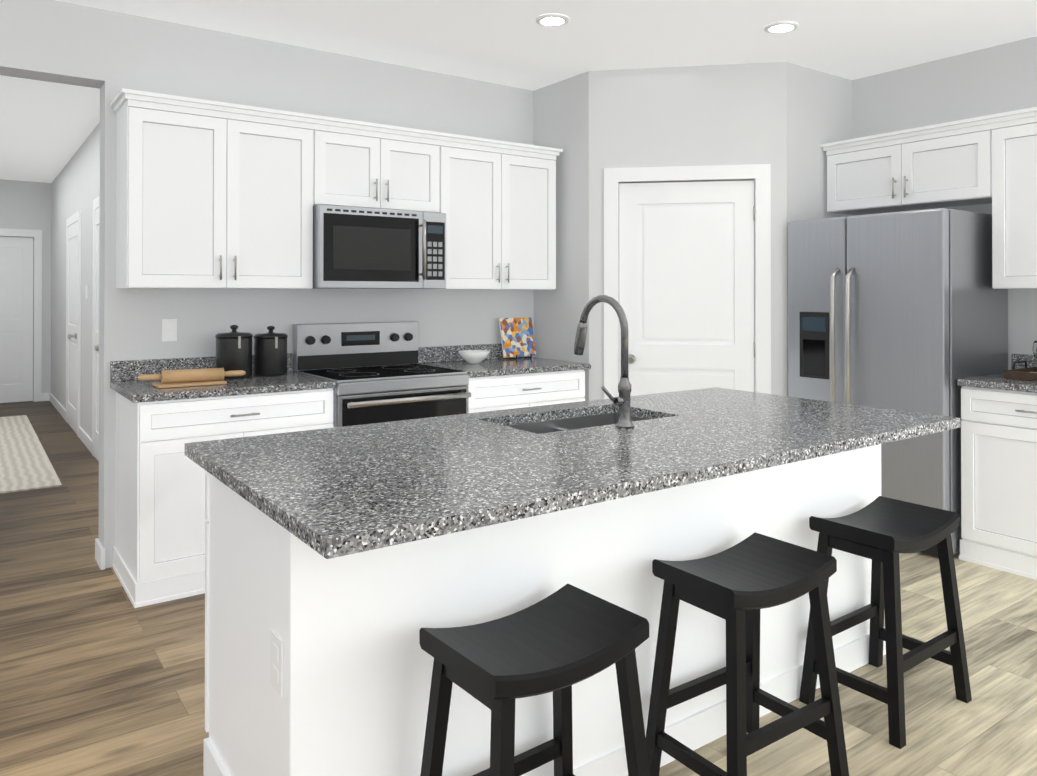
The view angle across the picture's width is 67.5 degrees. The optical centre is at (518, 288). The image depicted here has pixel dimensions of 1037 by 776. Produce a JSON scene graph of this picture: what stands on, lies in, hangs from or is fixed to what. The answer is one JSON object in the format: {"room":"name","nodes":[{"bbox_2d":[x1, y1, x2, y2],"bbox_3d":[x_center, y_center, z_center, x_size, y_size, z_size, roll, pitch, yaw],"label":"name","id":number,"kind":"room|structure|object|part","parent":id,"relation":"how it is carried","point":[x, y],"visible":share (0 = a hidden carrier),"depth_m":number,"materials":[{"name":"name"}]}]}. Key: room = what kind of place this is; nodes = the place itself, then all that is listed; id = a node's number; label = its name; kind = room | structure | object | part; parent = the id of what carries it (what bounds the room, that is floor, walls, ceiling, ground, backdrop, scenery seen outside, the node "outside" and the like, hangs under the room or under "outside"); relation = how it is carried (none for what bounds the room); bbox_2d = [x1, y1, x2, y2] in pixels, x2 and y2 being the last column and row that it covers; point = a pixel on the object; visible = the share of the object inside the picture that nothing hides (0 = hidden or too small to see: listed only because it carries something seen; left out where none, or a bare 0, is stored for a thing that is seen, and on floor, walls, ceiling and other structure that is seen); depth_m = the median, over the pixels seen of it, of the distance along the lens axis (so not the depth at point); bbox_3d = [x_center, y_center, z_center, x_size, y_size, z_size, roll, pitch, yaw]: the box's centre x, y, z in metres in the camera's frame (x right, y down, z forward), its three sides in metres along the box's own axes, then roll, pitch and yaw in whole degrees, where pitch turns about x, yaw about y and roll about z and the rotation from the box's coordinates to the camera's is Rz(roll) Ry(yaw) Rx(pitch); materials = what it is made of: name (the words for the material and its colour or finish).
{"room":"kitchen","nodes":[
{"label":"kitchen","id":0,"kind":"room"},
{"bbox_2d":[0,179,51,392],"bbox_3d":[-5.978,0.035,9.782,12.000,2.740,0.120,0,0,-36],"label":"wall","id":1,"kind":"structure","parent":0,"point":[25,204],"depth_m":9.71,"materials":[{"name":"paint"}]},
{"bbox_2d":[0,236,32,402],"bbox_3d":[-6.411,0.376,9.397,0.910,2.037,0.110,0,0,-36],"label":"front door","id":2,"kind":"structure","parent":1,"relation":"in","point":[16,319],"depth_m":9.58,"materials":[{"name":"white wood"}]},
{"bbox_2d":[0,228,41,401],"bbox_3d":[-6.405,0.333,9.389,1.090,2.140,0.020,0,0,-36],"label":"door frame","id":3,"kind":"structure","parent":1,"relation":"attached to","point":[37,387],"depth_m":9.67,"materials":[{"name":"white wood"}]},
{"bbox_2d":[51,122,99,438],"bbox_3d":[-3.827,0.018,6.993,0.120,2.740,6.920,0,0,-36],"label":"wall","id":4,"kind":"structure","parent":0,"point":[76,185],"depth_m":7.46,"materials":[{"name":"paint"}]},
{"bbox_2d":[67,221,77,433],"bbox_3d":[-4.465,0.371,7.702,0.090,2.027,0.932,0,0,-36],"label":"hall door","id":5,"kind":"structure","parent":4,"relation":"in","point":[72,271],"depth_m":7.72,"materials":[{"name":"white wood"}]},
{"bbox_2d":[42,393,104,569],"bbox_3d":[0.239,1.321,4.186,4.174,0.100,16.200,0,0,-36],"label":"baseboard","id":6,"kind":"structure","parent":4,"relation":"attached to","point":[85,439],"depth_m":6.81,"materials":[{"name":"white wood"}]},
{"bbox_2d":[66,210,80,436],"bbox_3d":[-4.435,0.330,7.724,0.018,2.125,1.110,0,0,-36],"label":"door frame","id":7,"kind":"structure","parent":4,"relation":"attached to","point":[73,218],"depth_m":7.28,"materials":[{"name":"white wood"}]},
{"bbox_2d":[92,195,99,456],"bbox_3d":[-3.279,0.321,6.104,0.018,2.125,0.930,0,0,-36],"label":"door frame","id":8,"kind":"structure","parent":4,"relation":"attached to","point":[96,203],"depth_m":6.43,"materials":[{"name":"white wood"}]},
{"bbox_2d":[94,207,99,461],"bbox_3d":[-3.309,0.361,6.083,0.090,2.027,0.752,0,0,-36],"label":"hall door","id":9,"kind":"structure","parent":4,"relation":"in","point":[96,333],"depth_m":6.31,"materials":[{"name":"white wood"}]},
{"bbox_2d":[0,0,533,567],"bbox_3d":[-3.302,-0.006,3.005,8.480,2.740,0.180,0,0,-36],"label":"wall","id":10,"kind":"structure","parent":0,"point":[108,54],"depth_m":4.14,"materials":[{"name":"paint"}]},
{"bbox_2d":[162,319,176,341],"bbox_3d":[-1.786,0.213,3.971,0.072,0.115,0.006,0,0,-36],"label":"outlet","id":11,"kind":"object","parent":10,"relation":"attached to","point":[169,330],"visible":1,"depth_m":3.97,"materials":[{"name":"white plastic"}]},
{"bbox_2d":[110,88,562,289],"bbox_3d":[-0.861,-0.453,4.416,2.570,0.908,0.362,0,0,-36],"label":"upper cabinet","id":12,"kind":"object","parent":10,"relation":"attached to","point":[210,194],"visible":1,"depth_m":4.00,"materials":[{"name":"white wood"}]},
{"bbox_2d":[312,205,445,288],"bbox_3d":[-0.823,-0.218,4.380,0.758,0.434,0.457,0,0,-36],"label":"microwave","id":13,"kind":"object","parent":12,"relation":"attached to","point":[362,248],"visible":1,"depth_m":4.21,"materials":[{"name":"silver metal"}]},
{"bbox_2d":[0,401,1036,775],"bbox_3d":[-1.789,1.420,3.906,12.000,0.100,18.500,0,0,-36],"label":"floor","id":14,"kind":"structure","parent":0,"point":[100,675],"depth_m":2.75,"materials":[{"name":"brown wood"}]},
{"bbox_2d":[0,415,61,493],"bbox_3d":[-4.780,1.380,6.624,1.190,0.012,3.800,0,0,-36],"label":"rug","id":15,"kind":"object","parent":14,"relation":"on","point":[25,464],"visible":1,"depth_m":6.20,"materials":[{"name":"beige fabric"}]},
{"bbox_2d":[112,388,332,607],"bbox_3d":[-1.444,0.930,3.813,0.895,0.879,0.652,0,0,-36],"label":"base cabinet","id":16,"kind":"object","parent":14,"relation":"on","point":[159,547],"visible":0.46,"depth_m":3.45,"materials":[{"name":"white wood"}]},
{"bbox_2d":[110,353,335,402],"bbox_3d":[-1.453,0.422,3.818,0.908,0.133,0.638,0,0,-36],"label":"countertop","id":17,"kind":"structure","parent":16,"relation":"on","point":[125,382],"depth_m":3.77,"materials":[{"name":"stone"}]},
{"bbox_2d":[152,380,226,387],"bbox_3d":[-1.556,0.447,3.672,0.300,0.012,0.160,0,0,-36],"label":"cutting board","id":18,"kind":"object","parent":17,"relation":"on","point":[172,385],"visible":0.85,"depth_m":3.61,"materials":[{"name":"brown wood"}]},
{"bbox_2d":[138,368,245,382],"bbox_3d":[-1.541,0.410,3.677,0.472,0.059,0.060,0,0,-29],"label":"rolling pin","id":19,"kind":"object","parent":18,"relation":"on","point":[189,375],"visible":1,"depth_m":3.65,"materials":[{"name":"brown wood"}]},
{"bbox_2d":[215,325,252,378],"bbox_3d":[-1.459,0.320,3.984,0.181,0.270,0.187,0,0,-36],"label":"canister","id":20,"kind":"object","parent":17,"relation":"on","point":[233,349],"visible":0.9,"depth_m":3.91,"materials":[{"name":"black metal"}]},
{"bbox_2d":[254,326,287,375],"bbox_3d":[-1.312,0.326,4.114,0.173,0.260,0.178,0,0,-36],"label":"canister","id":21,"kind":"object","parent":17,"relation":"on","point":[270,352],"visible":1,"depth_m":4.04,"materials":[{"name":"black metal"}]},
{"bbox_2d":[293,321,470,427],"bbox_3d":[-0.747,0.784,4.268,0.758,1.175,0.720,0,0,-36],"label":"range","id":22,"kind":"object","parent":14,"relation":"on","point":[376,372],"visible":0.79,"depth_m":4.23,"materials":[{"name":"silver metal"}]},
{"bbox_2d":[466,369,584,412],"bbox_3d":[-0.101,0.935,4.772,0.873,0.879,0.652,0,0,-36],"label":"base cabinet","id":23,"kind":"object","parent":14,"relation":"on","point":[495,393],"visible":0.25,"depth_m":4.52,"materials":[{"name":"white wood"}]},
{"bbox_2d":[418,343,590,377],"bbox_3d":[-0.098,0.428,4.786,0.891,0.133,0.638,0,0,-36],"label":"countertop","id":24,"kind":"structure","parent":23,"relation":"on","point":[494,362],"depth_m":4.79,"materials":[{"name":"stone"}]},
{"bbox_2d":[458,350,489,363],"bbox_3d":[-0.274,0.422,4.784,0.200,0.075,0.200,0,0,-36],"label":"bowl","id":25,"kind":"object","parent":24,"relation":"on","point":[473,356],"visible":1,"depth_m":4.73,"materials":[{"name":"white ceramic"}]},
{"bbox_2d":[499,317,535,359],"bbox_3d":[0.006,0.327,5.132,0.260,0.269,0.108,0,0,-36],"label":"cookbook","id":26,"kind":"object","parent":24,"relation":"on","point":[517,337],"visible":1,"depth_m":5.14,"materials":[{"name":"paper"}]},
{"bbox_2d":[419,584,649,775],"bbox_3d":[0.038,1.049,1.720,0.476,0.615,0.354,0,0,-36],"label":"stool","id":27,"kind":"object","parent":14,"relation":"on","point":[560,642],"visible":1,"depth_m":1.70,"materials":[{"name":"black wood"}]},
{"bbox_2d":[185,387,959,775],"bbox_3d":[0.286,0.904,2.466,2.300,0.914,1.080,0,0,-36],"label":"kitchen island","id":28,"kind":"object","parent":14,"relation":"on","point":[358,661],"depth_m":2.00,"materials":[{"name":"grey"}]},
{"bbox_2d":[271,629,282,696],"bbox_3d":[-0.516,0.798,1.657,0.006,0.117,0.072,0,0,-36],"label":"outlet","id":29,"kind":"object","parent":28,"relation":"attached to","point":[277,662],"visible":1,"depth_m":1.65,"materials":[{"name":"white plastic"}]},
{"bbox_3d":[0.286,0.570,2.468,2.300,0.246,1.080,0,0,-36],"label":"kitchen island top","id":30,"kind":"part","parent":28,"relation":"part of","materials":[{"name":"grey stone"}]},
{"bbox_2d":[574,295,633,427],"bbox_3d":[0.249,0.234,2.583,0.139,0.427,0.279,0,0,-36],"label":"faucet","id":31,"kind":"object","parent":28,"relation":"on","point":[623,400],"visible":1,"depth_m":2.51,"materials":[{"name":"silver metal"}]},
{"bbox_2d":[646,532,848,775],"bbox_3d":[0.625,1.052,2.144,0.470,0.615,0.346,0,0,-36],"label":"stool","id":32,"kind":"object","parent":14,"relation":"on","point":[738,586],"visible":1,"depth_m":2.12,"materials":[{"name":"black wood"}]},
{"bbox_2d":[799,496,971,748],"bbox_3d":[1.214,1.054,2.568,0.470,0.615,0.346,0,0,-36],"label":"stool","id":33,"kind":"object","parent":14,"relation":"on","point":[881,532],"visible":0.98,"depth_m":2.54,"materials":[{"name":"black wood"}]},
{"bbox_2d":[788,208,1007,556],"bbox_3d":[2.123,0.479,4.431,0.788,1.763,0.910,0,0,-36],"label":"fridge","id":34,"kind":"object","parent":14,"relation":"on","point":[905,311],"visible":0.65,"depth_m":4.10,"materials":[{"name":"silver metal"}]},
{"bbox_2d":[959,386,1036,579],"bbox_3d":[2.854,0.928,3.553,0.652,0.879,1.349,0,0,-36],"label":"base cabinet","id":35,"kind":"object","parent":14,"relation":"on","point":[998,479],"visible":0.98,"depth_m":3.78,"materials":[{"name":"white wood"}]},
{"bbox_2d":[957,354,1036,392],"bbox_3d":[2.859,0.420,3.562,0.638,0.133,1.330,0,0,-36],"label":"countertop","id":36,"kind":"structure","parent":35,"relation":"on","point":[997,381],"depth_m":3.86,"materials":[{"name":"stone"}]},
{"bbox_2d":[1004,360,1036,380],"bbox_3d":[2.747,0.414,3.832,0.350,0.080,0.500,0,0,-36],"label":"tray","id":37,"kind":"object","parent":36,"relation":"on","point":[1025,373],"visible":1,"depth_m":3.90,"materials":[{"name":"brown wood"}]},
{"bbox_2d":[1033,341,1036,357],"bbox_3d":[2.693,0.358,4.003,0.069,0.176,0.068,0,0,-36],"label":"wine glass","id":38,"kind":"object","parent":37,"relation":"on","point":[1034,348],"visible":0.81,"depth_m":4.00,"materials":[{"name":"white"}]},
{"bbox_2d":[0,0,1036,182],"bbox_3d":[-1.789,-1.420,3.923,12.000,0.100,18.500,0,0,-36],"label":"ceiling","id":39,"kind":"structure","parent":0,"point":[46,129],"depth_m":4.21,"materials":[{"name":"paint"}]},
{"bbox_2d":[536,14,568,26],"bbox_3d":[0.172,-1.364,3.946,0.170,0.012,0.170,0,0,-36],"label":"recessed light","id":40,"kind":"object","parent":39,"relation":"in","point":[551,20],"visible":0.96,"depth_m":3.93,"materials":[{"name":"white plastic"}]},
{"bbox_2d":[764,21,798,33],"bbox_3d":[1.373,-1.363,4.054,0.170,0.012,0.170,0,0,-36],"label":"recessed light","id":41,"kind":"object","parent":39,"relation":"in","point":[781,27],"visible":0.98,"depth_m":4.04,"materials":[{"name":"white plastic"}]},
{"bbox_2d":[533,62,852,400],"bbox_3d":[1.142,0.007,5.196,1.540,2.740,1.420,0,0,-36],"label":"wall","id":42,"kind":"structure","parent":0,"point":[785,120],"depth_m":4.82,"materials":[{"name":"paint"}]},
{"bbox_2d":[619,180,754,395],"bbox_3d":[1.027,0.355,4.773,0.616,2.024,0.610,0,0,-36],"label":"pantry door","id":43,"kind":"structure","parent":42,"relation":"in","point":[686,276],"depth_m":4.77,"materials":[{"name":"white wood"}]},
{"bbox_2d":[604,164,770,398],"bbox_3d":[1.034,0.313,4.805,0.997,2.125,0.138,0,0,9],"label":"door frame","id":44,"kind":"structure","parent":42,"relation":"attached to","point":[760,174],"depth_m":4.72,"materials":[{"name":"white wood"}]},
{"bbox_2d":[852,36,1036,369],"bbox_3d":[4.485,-0.012,1.942,0.120,2.740,8.000,0,0,-36],"label":"wall","id":45,"kind":"structure","parent":0,"point":[1001,78],"depth_m":4.50,"materials":[{"name":"paint"}]},
{"bbox_2d":[824,139,898,214],"bbox_3d":[2.216,-0.673,4.734,0.329,0.385,0.538,0,0,-36],"label":"upper cabinet","id":46,"kind":"object","parent":45,"relation":"attached to","point":[857,173],"depth_m":4.70,"materials":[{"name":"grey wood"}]},
{"bbox_2d":[888,119,991,210],"bbox_3d":[2.459,-0.675,4.394,0.329,0.385,0.538,0,0,-36],"label":"upper cabinet","id":47,"kind":"object","parent":45,"relation":"attached to","point":[989,159],"depth_m":4.30,"materials":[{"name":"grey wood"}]},
{"bbox_2d":[988,111,1036,288],"bbox_3d":[2.823,-0.436,3.883,0.329,0.868,0.710,0,0,-36],"label":"upper cabinet","id":48,"kind":"object","parent":45,"relation":"attached to","point":[1014,138],"depth_m":3.99,"materials":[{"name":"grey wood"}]}
]}

